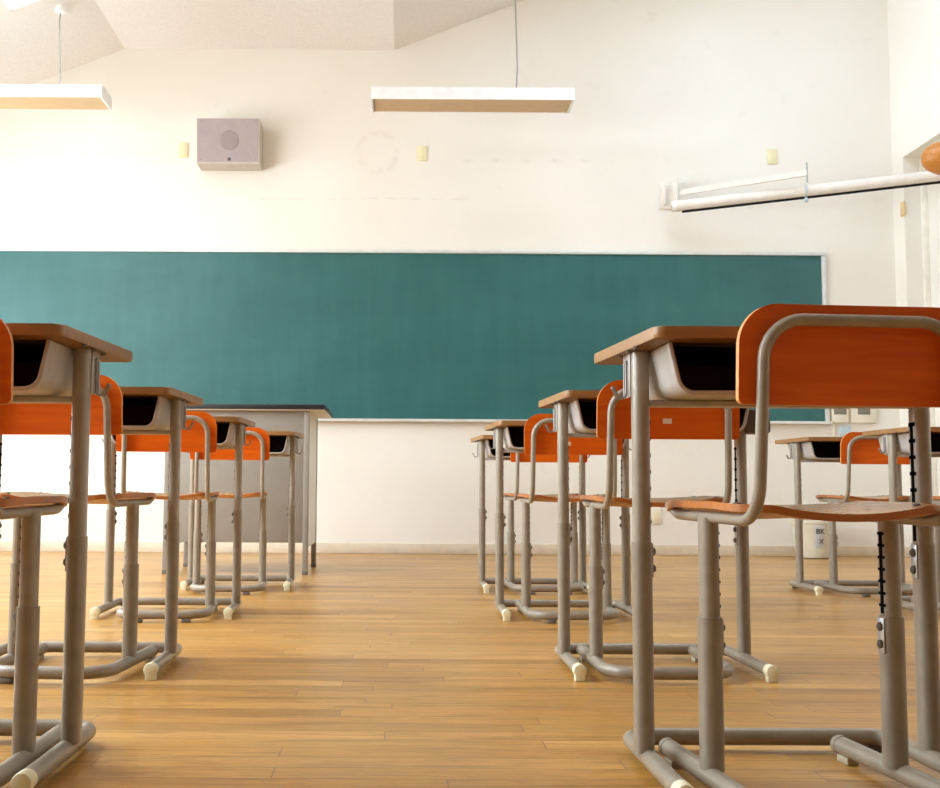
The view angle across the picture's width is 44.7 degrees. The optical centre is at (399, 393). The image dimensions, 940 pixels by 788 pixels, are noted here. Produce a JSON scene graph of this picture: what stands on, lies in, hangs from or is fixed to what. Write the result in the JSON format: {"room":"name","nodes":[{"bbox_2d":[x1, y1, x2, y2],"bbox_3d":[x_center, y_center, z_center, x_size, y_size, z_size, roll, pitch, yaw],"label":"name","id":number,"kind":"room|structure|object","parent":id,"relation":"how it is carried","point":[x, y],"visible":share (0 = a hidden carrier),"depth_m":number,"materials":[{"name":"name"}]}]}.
{"room":"classroom","nodes":[
{"label":"classroom","id":0,"kind":"room"},
{"bbox_2d":[0,0,522,84],"bbox_3d":[-0.089,-3.615,3.516,8.579,2.808,10.800,0,-5,0],"label":"ceiling","id":1,"kind":"structure","parent":0,"point":[90,30],"depth_m":8.38,"materials":[{"name":"white paint"}]},
{"bbox_2d":[1,0,40,11],"bbox_3d":[-2.457,-2.817,6.837,0.347,0.334,1.755,0,-5,0],"label":"window","id":2,"kind":"structure","parent":1,"relation":"attached to","point":[11,5],"depth_m":7.68,"materials":[{"name":"white glass"}]},
{"bbox_2d":[0,3,111,110],"bbox_3d":[-2.699,-2.354,7.859,1.374,0.720,0.272,0,-5,0],"label":"pendant lamp","id":3,"kind":"object","parent":1,"relation":"hanging from","point":[12,97],"visible":0.99,"depth_m":7.76,"materials":[{"name":"white metal"}]},
{"bbox_2d":[371,0,574,112],"bbox_3d":[0.496,-2.549,7.877,1.374,1.150,0.272,0,-5,0],"label":"pendant lamp","id":4,"kind":"object","parent":1,"relation":"hanging from","point":[383,99],"visible":1,"depth_m":7.72,"materials":[{"name":"white metal"}]},
{"bbox_2d":[0,0,899,545],"bbox_3d":[-0.151,-1.637,8.869,8.679,5.700,0.200,0,-5,0],"label":"wall","id":5,"kind":"structure","parent":0,"point":[696,93],"depth_m":8.77,"materials":[{"name":"white paint"}]},
{"bbox_2d":[178,143,187,157],"bbox_3d":[-1.673,-1.878,8.781,0.076,0.118,0.014,0,-5,0],"label":"wall plate","id":6,"kind":"object","parent":5,"relation":"attached to","point":[182,147],"visible":1,"depth_m":8.77,"materials":[{"name":"beige plastic"}]},
{"bbox_2d":[197,118,262,170],"bbox_3d":[-1.293,-1.895,8.669,0.472,0.335,0.238,0,-5,0],"label":"loudspeaker","id":7,"kind":"object","parent":5,"relation":"attached to","point":[223,144],"visible":1,"depth_m":8.57,"materials":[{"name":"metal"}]},
{"bbox_2d":[219,130,238,149],"bbox_3d":[-1.285,-1.907,8.569,0.147,0.146,0.020,0,-5,0],"label":"grille","id":8,"kind":"object","parent":7,"relation":"attached to","point":[228,139],"depth_m":8.57,"materials":[{"name":"grey plastic"}]},
{"bbox_2d":[0,247,831,424],"bbox_3d":[-0.188,-0.446,8.629,6.858,1.315,0.073,0,-5,0],"label":"chalkboard","id":9,"kind":"object","parent":5,"relation":"attached to","point":[364,335],"visible":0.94,"depth_m":8.66,"materials":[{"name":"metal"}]},
{"bbox_2d":[318,418,831,424],"bbox_3d":[-0.192,0.197,8.575,6.858,0.024,0.073,0,-5,0],"label":"chalk tray","id":10,"kind":"object","parent":9,"relation":"on","point":[779,421],"depth_m":8.54,"materials":[{"name":"metal"}]},
{"bbox_2d":[417,146,426,160],"bbox_3d":[0.169,-1.854,8.780,0.076,0.118,0.014,0,-5,0],"label":"wall plate","id":11,"kind":"object","parent":5,"relation":"attached to","point":[421,150],"visible":1,"depth_m":8.77,"materials":[{"name":"beige plastic"}]},
{"bbox_2d":[0,541,877,556],"bbox_3d":[-0.217,1.154,8.526,7.979,0.078,0.014,0,-5,0],"label":"baseboard","id":12,"kind":"structure","parent":5,"relation":"attached to","point":[45,546],"depth_m":8.52,"materials":[{"name":"beige wood"}]},
{"bbox_2d":[651,508,661,523],"bbox_3d":[1.917,0.915,8.548,0.092,0.120,0.012,0,-5,0],"label":"wall outlet","id":13,"kind":"object","parent":5,"relation":"attached to","point":[656,513],"visible":0.81,"depth_m":8.54,"materials":[{"name":"beige plastic"}]},
{"bbox_2d":[653,511,657,520],"bbox_3d":[1.918,0.915,8.544,0.036,0.070,0.004,0,-5,0],"label":"socket","id":14,"kind":"object","parent":13,"relation":"attached to","point":[655,513],"depth_m":8.54,"materials":[{"name":"beige plastic"}]},
{"bbox_2d":[767,149,776,163],"bbox_3d":[2.867,-1.828,8.779,0.076,0.118,0.014,0,-5,0],"label":"wall plate","id":15,"kind":"object","parent":5,"relation":"attached to","point":[771,153],"visible":1,"depth_m":8.77,"materials":[{"name":"beige plastic"}]},
{"bbox_2d":[659,162,939,212],"bbox_3d":[2.876,-1.515,8.311,1.977,0.292,0.271,-2,-5,23],"label":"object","id":16,"kind":"object","parent":5,"relation":"attached to","point":[671,194],"visible":1,"depth_m":8.30,"materials":[{"name":"white metal"}]},
{"bbox_2d":[831,409,847,422],"bbox_3d":[3.317,0.117,8.605,0.125,0.200,0.034,0,-5,0],"label":"switch box","id":17,"kind":"object","parent":5,"relation":"attached to","point":[837,415],"visible":0.53,"depth_m":8.59,"materials":[{"name":"beige plastic"}]},
{"bbox_2d":[839,426,850,435],"bbox_3d":[3.356,0.280,8.598,0.085,0.075,0.020,0,-5,0],"label":"holder","id":18,"kind":"object","parent":5,"relation":"attached to","point":[843,430],"visible":0.76,"depth_m":8.59,"materials":[{"name":"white plastic"}]},
{"bbox_2d":[850,408,876,422],"bbox_3d":[3.496,0.118,8.605,0.190,0.200,0.034,0,-5,0],"label":"switch box","id":19,"kind":"object","parent":5,"relation":"attached to","point":[856,415],"visible":0.5,"depth_m":8.59,"materials":[{"name":"beige plastic"}]},
{"bbox_2d":[0,551,939,787],"bbox_3d":[-0.165,0.801,3.144,8.679,0.120,11.400,0,-5,0],"label":"floor","id":20,"kind":"structure","parent":0,"point":[371,670],"depth_m":2.83,"materials":[{"name":"brown wood"}]},
{"bbox_2d":[0,318,67,786],"bbox_3d":[-0.780,0.257,1.920,0.360,0.751,0.437,0,-5,0],"label":"chair","id":21,"kind":"object","parent":20,"relation":"on","point":[26,748],"visible":0.89,"depth_m":1.90,"materials":[{"name":"grey metal"}]},
{"bbox_2d":[0,323,132,787],"bbox_3d":[-0.815,0.267,1.988,0.583,0.741,0.457,0,-5,0],"label":"student desk","id":22,"kind":"object","parent":20,"relation":"on","point":[54,363],"visible":1,"depth_m":1.99,"materials":[{"name":"grey metal"}]},
{"bbox_2d":[0,375,158,683],"bbox_3d":[-0.858,0.345,3.003,0.360,0.756,0.437,0,-5,4],"label":"chair","id":23,"kind":"object","parent":20,"relation":"on","point":[106,412],"visible":0.64,"depth_m":2.85,"materials":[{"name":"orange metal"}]},
{"bbox_2d":[0,386,202,680],"bbox_3d":[-0.862,0.361,3.079,0.583,0.737,0.457,0,-5,-1],"label":"student desk","id":24,"kind":"object","parent":20,"relation":"on","point":[146,410],"visible":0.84,"depth_m":3.10,"materials":[{"name":"grey metal"}]},
{"bbox_2d":[116,411,218,622],"bbox_3d":[-0.864,0.454,4.292,0.360,0.756,0.437,1,-5,-5],"label":"chair","id":25,"kind":"object","parent":20,"relation":"on","point":[202,437],"visible":0.61,"depth_m":4.14,"materials":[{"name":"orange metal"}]},
{"bbox_2d":[90,416,254,619],"bbox_3d":[-0.874,0.468,4.397,0.583,0.746,0.457,1,-5,-2],"label":"student desk","id":26,"kind":"object","parent":20,"relation":"on","point":[231,430],"visible":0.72,"depth_m":4.40,"materials":[{"name":"grey metal"}]},
{"bbox_2d":[190,427,269,594],"bbox_3d":[-0.798,0.545,5.372,0.360,0.756,0.437,1,-5,-6],"label":"chair","id":27,"kind":"object","parent":20,"relation":"on","point":[259,447],"visible":0.72,"depth_m":5.22,"materials":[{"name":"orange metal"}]},
{"bbox_2d":[180,431,303,590],"bbox_3d":[-0.777,0.566,5.598,0.583,0.753,0.457,0,-5,-1],"label":"student desk","id":28,"kind":"object","parent":20,"relation":"on","point":[282,443],"visible":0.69,"depth_m":5.61,"materials":[{"name":"grey metal"}]},
{"bbox_2d":[162,404,331,574],"bbox_3d":[-0.919,0.561,6.735,0.986,0.951,0.746,0,-5,0],"label":"desk","id":29,"kind":"object","parent":20,"relation":"on","point":[300,418],"visible":0.69,"depth_m":6.41,"materials":[{"name":"grey metal"}]},
{"bbox_2d":[471,435,589,593],"bbox_3d":[0.645,0.577,5.531,0.583,0.737,0.457,0,-5,0],"label":"student desk","id":30,"kind":"object","parent":20,"relation":"on","point":[483,450],"visible":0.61,"depth_m":5.54,"materials":[{"name":"grey metal"}]},
{"bbox_2d":[504,453,587,594],"bbox_3d":[0.685,0.562,5.470,0.360,0.756,0.437,1,-5,-2],"label":"chair","id":31,"kind":"object","parent":20,"relation":"on","point":[509,582],"visible":0.45,"depth_m":5.43,"materials":[{"name":"grey metal"}]},
{"bbox_2d":[485,420,631,621],"bbox_3d":[0.632,0.482,4.408,0.583,0.737,0.457,0,-5,0],"label":"student desk","id":32,"kind":"object","parent":20,"relation":"on","point":[508,435],"visible":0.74,"depth_m":4.42,"materials":[{"name":"grey metal"}]},
{"bbox_2d":[515,414,622,622],"bbox_3d":[0.633,0.467,4.339,0.360,0.756,0.437,0,-5,0],"label":"chair","id":33,"kind":"object","parent":20,"relation":"on","point":[537,439],"visible":0.66,"depth_m":4.17,"materials":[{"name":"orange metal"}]},
{"bbox_2d":[577,380,739,683],"bbox_3d":[0.677,0.358,3.049,0.360,0.756,0.437,0,-5,0],"label":"chair","id":34,"kind":"object","parent":20,"relation":"on","point":[613,414],"visible":0.6,"depth_m":2.88,"materials":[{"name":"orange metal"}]},
{"bbox_2d":[539,390,778,682],"bbox_3d":[0.707,0.373,3.106,0.609,0.737,0.457,0,-5,0],"label":"student desk","id":35,"kind":"object","parent":20,"relation":"on","point":[574,411],"visible":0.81,"depth_m":3.11,"materials":[{"name":"grey metal"}]},
{"bbox_2d":[594,326,939,787],"bbox_3d":[0.663,0.275,1.948,0.583,0.737,0.457,0,-5,-1],"label":"student desk","id":36,"kind":"object","parent":20,"relation":"on","point":[664,366],"visible":0.72,"depth_m":1.96,"materials":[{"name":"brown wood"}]},
{"bbox_2d":[658,304,939,787],"bbox_3d":[0.652,0.259,1.843,0.360,0.750,0.437,1,-5,-6],"label":"chair","id":37,"kind":"object","parent":20,"relation":"on","point":[787,354],"visible":0.99,"depth_m":1.69,"materials":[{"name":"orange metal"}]},
{"bbox_2d":[790,520,828,557],"bbox_3d":[3.004,1.055,8.302,0.307,0.268,0.307,0,-5,0],"label":"waste bin","id":38,"kind":"object","parent":20,"relation":"on","point":[815,532],"visible":0.61,"depth_m":8.18,"materials":[{"name":"white plastic"}]},
{"bbox_2d":[775,437,912,595],"bbox_3d":[2.183,0.585,5.523,0.583,0.737,0.457,0,-5,0],"label":"student desk","id":39,"kind":"object","parent":20,"relation":"on","point":[802,449],"visible":0.49,"depth_m":5.54,"materials":[{"name":"grey metal"}]},
{"bbox_2d":[814,432,912,596],"bbox_3d":[2.223,0.570,5.450,0.360,0.756,0.437,0,-5,0],"label":"chair","id":40,"kind":"object","parent":20,"relation":"on","point":[855,448],"visible":0.66,"depth_m":5.29,"materials":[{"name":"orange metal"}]},
{"bbox_2d":[862,427,939,610],"bbox_3d":[2.272,0.512,4.651,0.583,0.737,0.457,0,-5,0],"label":"student desk","id":41,"kind":"object","parent":20,"relation":"on","point":[894,442],"visible":0.53,"depth_m":4.68,"materials":[{"name":"grey metal"}]},
{"bbox_2d":[911,496,939,609],"bbox_3d":[2.307,0.496,4.573,0.360,0.756,0.437,0,-5,0],"label":"chair","id":42,"kind":"object","parent":20,"relation":"on","point":[936,499],"visible":0.19,"depth_m":4.55,"materials":[{"name":"grey metal"}]},
{"bbox_2d":[887,0,939,546],"bbox_3d":[3.942,-2.075,3.388,0.300,5.700,10.800,0,-5,0],"label":"wall","id":43,"kind":"structure","parent":0,"point":[913,25],"depth_m":8.51,"materials":[{"name":"white paint"}]},
{"bbox_2d":[900,201,905,216],"bbox_3d":[3.781,-1.393,8.574,0.014,0.110,0.070,0,-5,0],"label":"wall plate","id":44,"kind":"object","parent":43,"relation":"attached to","point":[902,204],"visible":1,"depth_m":8.56,"materials":[{"name":"beige plastic"}]},
{"bbox_2d":[904,546,910,557],"bbox_3d":[3.765,1.170,8.431,0.014,0.078,0.176,0,-5,0],"label":"baseboard","id":45,"kind":"structure","parent":43,"relation":"attached to","point":[906,549],"depth_m":8.44,"materials":[{"name":"beige wood"}]},
{"bbox_2d":[919,157,937,495],"bbox_3d":[3.923,-0.291,8.452,0.045,2.995,0.028,0,-5,0],"label":"trim","id":46,"kind":"structure","parent":43,"relation":"attached to","point":[923,189],"depth_m":8.50,"materials":[{"name":"white paint"}]},
{"bbox_2d":[921,141,939,174],"bbox_3d":[3.657,-1.597,7.713,0.255,0.234,0.234,0,-5,0],"label":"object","id":47,"kind":"object","parent":43,"relation":"attached to","point":[930,157],"visible":1,"depth_m":7.66,"materials":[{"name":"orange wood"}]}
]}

